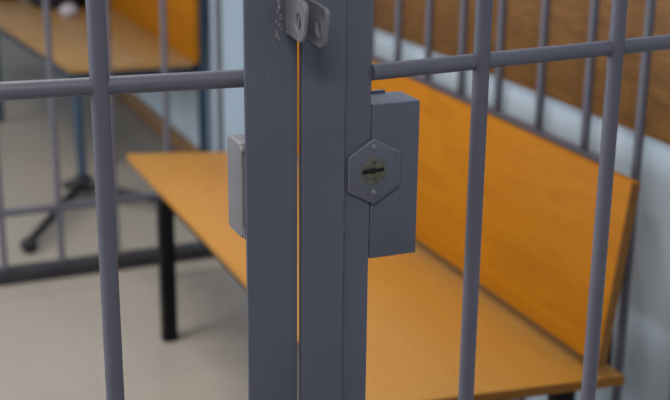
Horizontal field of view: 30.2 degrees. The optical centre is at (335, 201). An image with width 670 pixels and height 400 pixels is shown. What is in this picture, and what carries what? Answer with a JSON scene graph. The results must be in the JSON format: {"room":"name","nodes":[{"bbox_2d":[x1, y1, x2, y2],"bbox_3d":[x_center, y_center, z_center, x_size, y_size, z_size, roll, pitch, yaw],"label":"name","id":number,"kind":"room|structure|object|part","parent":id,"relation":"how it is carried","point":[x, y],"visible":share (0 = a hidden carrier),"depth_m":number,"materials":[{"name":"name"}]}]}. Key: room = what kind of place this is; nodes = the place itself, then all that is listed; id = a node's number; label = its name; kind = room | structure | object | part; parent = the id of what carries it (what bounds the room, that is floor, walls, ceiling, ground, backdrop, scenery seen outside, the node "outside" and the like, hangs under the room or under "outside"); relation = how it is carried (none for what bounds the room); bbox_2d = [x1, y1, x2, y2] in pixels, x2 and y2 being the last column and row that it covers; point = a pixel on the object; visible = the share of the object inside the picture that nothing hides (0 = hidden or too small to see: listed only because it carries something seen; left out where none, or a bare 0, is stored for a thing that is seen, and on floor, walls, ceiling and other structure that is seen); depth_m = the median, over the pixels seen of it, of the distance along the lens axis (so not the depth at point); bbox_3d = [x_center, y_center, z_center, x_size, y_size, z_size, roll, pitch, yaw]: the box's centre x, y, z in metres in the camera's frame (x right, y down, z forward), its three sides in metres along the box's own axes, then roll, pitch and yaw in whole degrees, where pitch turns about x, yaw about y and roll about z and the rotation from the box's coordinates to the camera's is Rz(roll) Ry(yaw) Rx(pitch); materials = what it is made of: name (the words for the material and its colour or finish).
{"room":"police station holding area","nodes":[
{"label":"police station holding area","id":0,"kind":"room"},
{"bbox_2d":[0,33,516,399],"bbox_3d":[-2.125,0.390,3.754,5.200,0.100,12.400,-7,19,-22],"label":"floor","id":1,"kind":"structure","parent":0,"point":[51,331],"depth_m":3.91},
{"bbox_2d":[0,0,208,252],"bbox_3d":[-1.239,-0.709,5.547,0.867,0.900,2.920,-7,19,-22],"label":"desk","id":2,"kind":"object","parent":1,"relation":"on","point":[135,35],"visible":0.63,"depth_m":5.10,"materials":[{"name":"brown wood"}]},
{"bbox_3d":[-1.619,-0.615,5.929,0.032,0.478,0.030,-7,19,-22],"label":"leg","id":3,"kind":"part","parent":2,"relation":"part of","materials":[{"name":"blue metal"}]},
{"bbox_3d":[-1.524,-0.787,5.741,0.030,0.033,2.127,-9,20,-27],"label":"seat frame","id":4,"kind":"part","parent":2,"relation":"part of","materials":[{"name":"brown wood"}]},
{"bbox_2d":[28,0,84,8],"bbox_3d":[-1.392,-1.112,6.231,0.367,0.243,0.488,-7,19,-22],"label":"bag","id":5,"kind":"object","parent":2,"relation":"on","point":[54,4],"visible":0.73,"depth_m":6.10,"materials":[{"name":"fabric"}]},
{"bbox_2d":[59,3,78,17],"bbox_3d":[-1.270,-0.910,5.902,0.090,0.064,0.087,-7,19,-22],"label":"bundle","id":6,"kind":"object","parent":2,"relation":"on","point":[69,10],"visible":1,"depth_m":5.87,"materials":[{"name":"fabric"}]},
{"bbox_3d":[-1.004,-0.288,4.849,0.036,0.365,0.138,-5,19,-17],"label":"leg","id":7,"kind":"part","parent":2,"relation":"part of","materials":[{"name":"blue metal"}]},
{"bbox_3d":[-1.333,-0.838,5.818,0.695,0.022,2.300,-7,19,-22],"label":"seat","id":8,"kind":"part","parent":2,"relation":"part of","materials":[{"name":"brown wood"}]},
{"bbox_3d":[-0.800,-0.511,4.925,0.506,0.040,0.035,-7,19,-22],"label":"seat frame","id":9,"kind":"part","parent":2,"relation":"part of","materials":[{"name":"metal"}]},
{"bbox_3d":[-0.999,-1.075,5.888,0.024,0.410,2.300,-7,19,-22],"label":"backrest","id":10,"kind":"part","parent":2,"relation":"part of","materials":[{"name":"orange wood"}]},
{"bbox_3d":[-0.538,-0.522,4.995,0.031,0.900,0.036,-7,19,-22],"label":"post","id":11,"kind":"part","parent":2,"relation":"part of","materials":[{"name":"blue metal"}]},
{"bbox_2d":[0,0,223,285],"bbox_3d":[-1.314,-0.697,3.598,2.520,2.080,0.070,-7,19,-22],"label":"fence","id":12,"kind":"object","parent":1,"relation":"on","point":[63,267],"visible":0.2,"depth_m":4.04,"materials":[{"name":"metal"}]},
{"bbox_3d":[-1.322,0.070,3.846,2.520,0.022,0.020,-7,19,-22],"label":"rail","id":13,"kind":"part","parent":12,"relation":"part of","materials":[{"name":"metal"}]},
{"bbox_3d":[-1.324,0.272,3.912,2.520,0.042,0.070,-7,19,-22],"label":"rail","id":14,"kind":"part","parent":12,"relation":"part of","materials":[{"name":"metal"}]},
{"bbox_2d":[0,0,308,399],"bbox_3d":[-0.424,0.073,1.283,0.787,2.062,0.102,-3,18,-12],"label":"gate","id":15,"kind":"object","parent":1,"relation":"on","point":[262,161],"visible":1,"depth_m":1.32,"materials":[{"name":"grey metal"}]},
{"bbox_3d":[-0.438,-0.102,1.214,0.736,0.019,0.019,-5,19,-16],"label":"cross rail","id":16,"kind":"part","parent":15,"relation":"part of","materials":[{"name":"grey metal"}]},
{"bbox_2d":[299,0,669,399],"bbox_3d":[0.400,-0.023,1.604,1.009,2.062,0.097,-10,21,-29],"label":"door","id":17,"kind":"structure","parent":15,"relation":"attached to","point":[359,144],"depth_m":1.39,"materials":[{"name":"grey metal"}]},
{"bbox_3d":[0.011,0.041,1.413,0.042,2.050,0.040,-7,19,-22],"label":"post","id":18,"kind":"part","parent":17,"relation":"part of","materials":[{"name":"grey metal"}]},
{"bbox_3d":[0.042,-0.034,1.376,0.064,0.075,0.005,-7,19,-22],"label":"key plate","id":19,"kind":"part","parent":17,"relation":"part of","materials":[{"name":"metal"}]},
{"bbox_3d":[0.444,-0.202,1.550,0.915,0.018,0.018,-9,20,-26],"label":"cross rail","id":20,"kind":"part","parent":17,"relation":"part of","materials":[{"name":"grey metal"}]},
{"bbox_2d":[127,41,640,399],"bbox_3d":[-0.036,0.121,3.123,0.566,0.842,1.876,-7,19,-22],"label":"bench","id":21,"kind":"object","parent":1,"relation":"on","point":[539,197],"visible":0.57,"depth_m":2.62,"materials":[{"name":"brown wood"}]},
{"bbox_3d":[-0.481,0.198,3.543,0.043,0.428,0.043,-7,19,-22],"label":"leg","id":22,"kind":"part","parent":21,"relation":"part of","materials":[{"name":"black metal"}]},
{"bbox_3d":[-0.194,0.197,2.910,0.030,0.030,1.370,-7,19,-22],"label":"rail","id":23,"kind":"part","parent":21,"relation":"part of","materials":[{"name":"black metal"}]},
{"bbox_3d":[-0.045,0.104,3.114,0.514,0.022,1.874,-7,19,-22],"label":"seat","id":24,"kind":"part","parent":21,"relation":"part of","materials":[{"name":"brown wood"}]},
{"bbox_3d":[0.171,-0.124,3.107,0.066,0.362,1.825,-7,19,-22],"label":"backrest","id":25,"kind":"part","parent":21,"relation":"part of","materials":[{"name":"orange wood"}]},
{"bbox_3d":[0.451,0.535,2.531,0.043,0.428,0.043,-7,19,-22],"label":"leg","id":26,"kind":"part","parent":21,"relation":"part of","materials":[{"name":"black metal"}]},
{"bbox_2d":[372,0,669,399],"bbox_3d":[0.364,-0.479,2.977,0.030,2.080,2.600,-7,19,-22],"label":"fence","id":27,"kind":"object","parent":1,"relation":"on","point":[583,150],"visible":0.32,"depth_m":2.69,"materials":[{"name":"metal"}]},
{"bbox_3d":[0.229,-0.326,3.358,0.024,0.022,1.715,-7,19,-22],"label":"rail","id":28,"kind":"part","parent":27,"relation":"part of","materials":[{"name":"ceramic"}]},
{"bbox_2d":[134,0,669,399],"bbox_3d":[0.077,-1.316,4.059,0.535,3.000,12.200,-7,19,-22],"label":"wall","id":29,"kind":"structure","parent":0,"point":[646,372],"depth_m":2.83,"materials":[{"name":"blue paint"}]},
{"bbox_2d":[117,94,198,152],"bbox_3d":[-1.529,-0.882,7.407,0.020,0.075,5.140,-7,19,-22],"label":"baseboard","id":30,"kind":"structure","parent":29,"relation":"attached to","point":[145,111],"depth_m":5.84,"materials":[{"name":"brown wood"}]},
{"bbox_2d":[374,0,669,144],"bbox_3d":[0.662,-0.283,2.602,0.016,0.295,5.200,-7,19,-22],"label":"wall panel","id":31,"kind":"object","parent":29,"relation":"attached to","point":[569,19],"depth_m":2.88,"materials":[{"name":"brown wood"}]}
]}

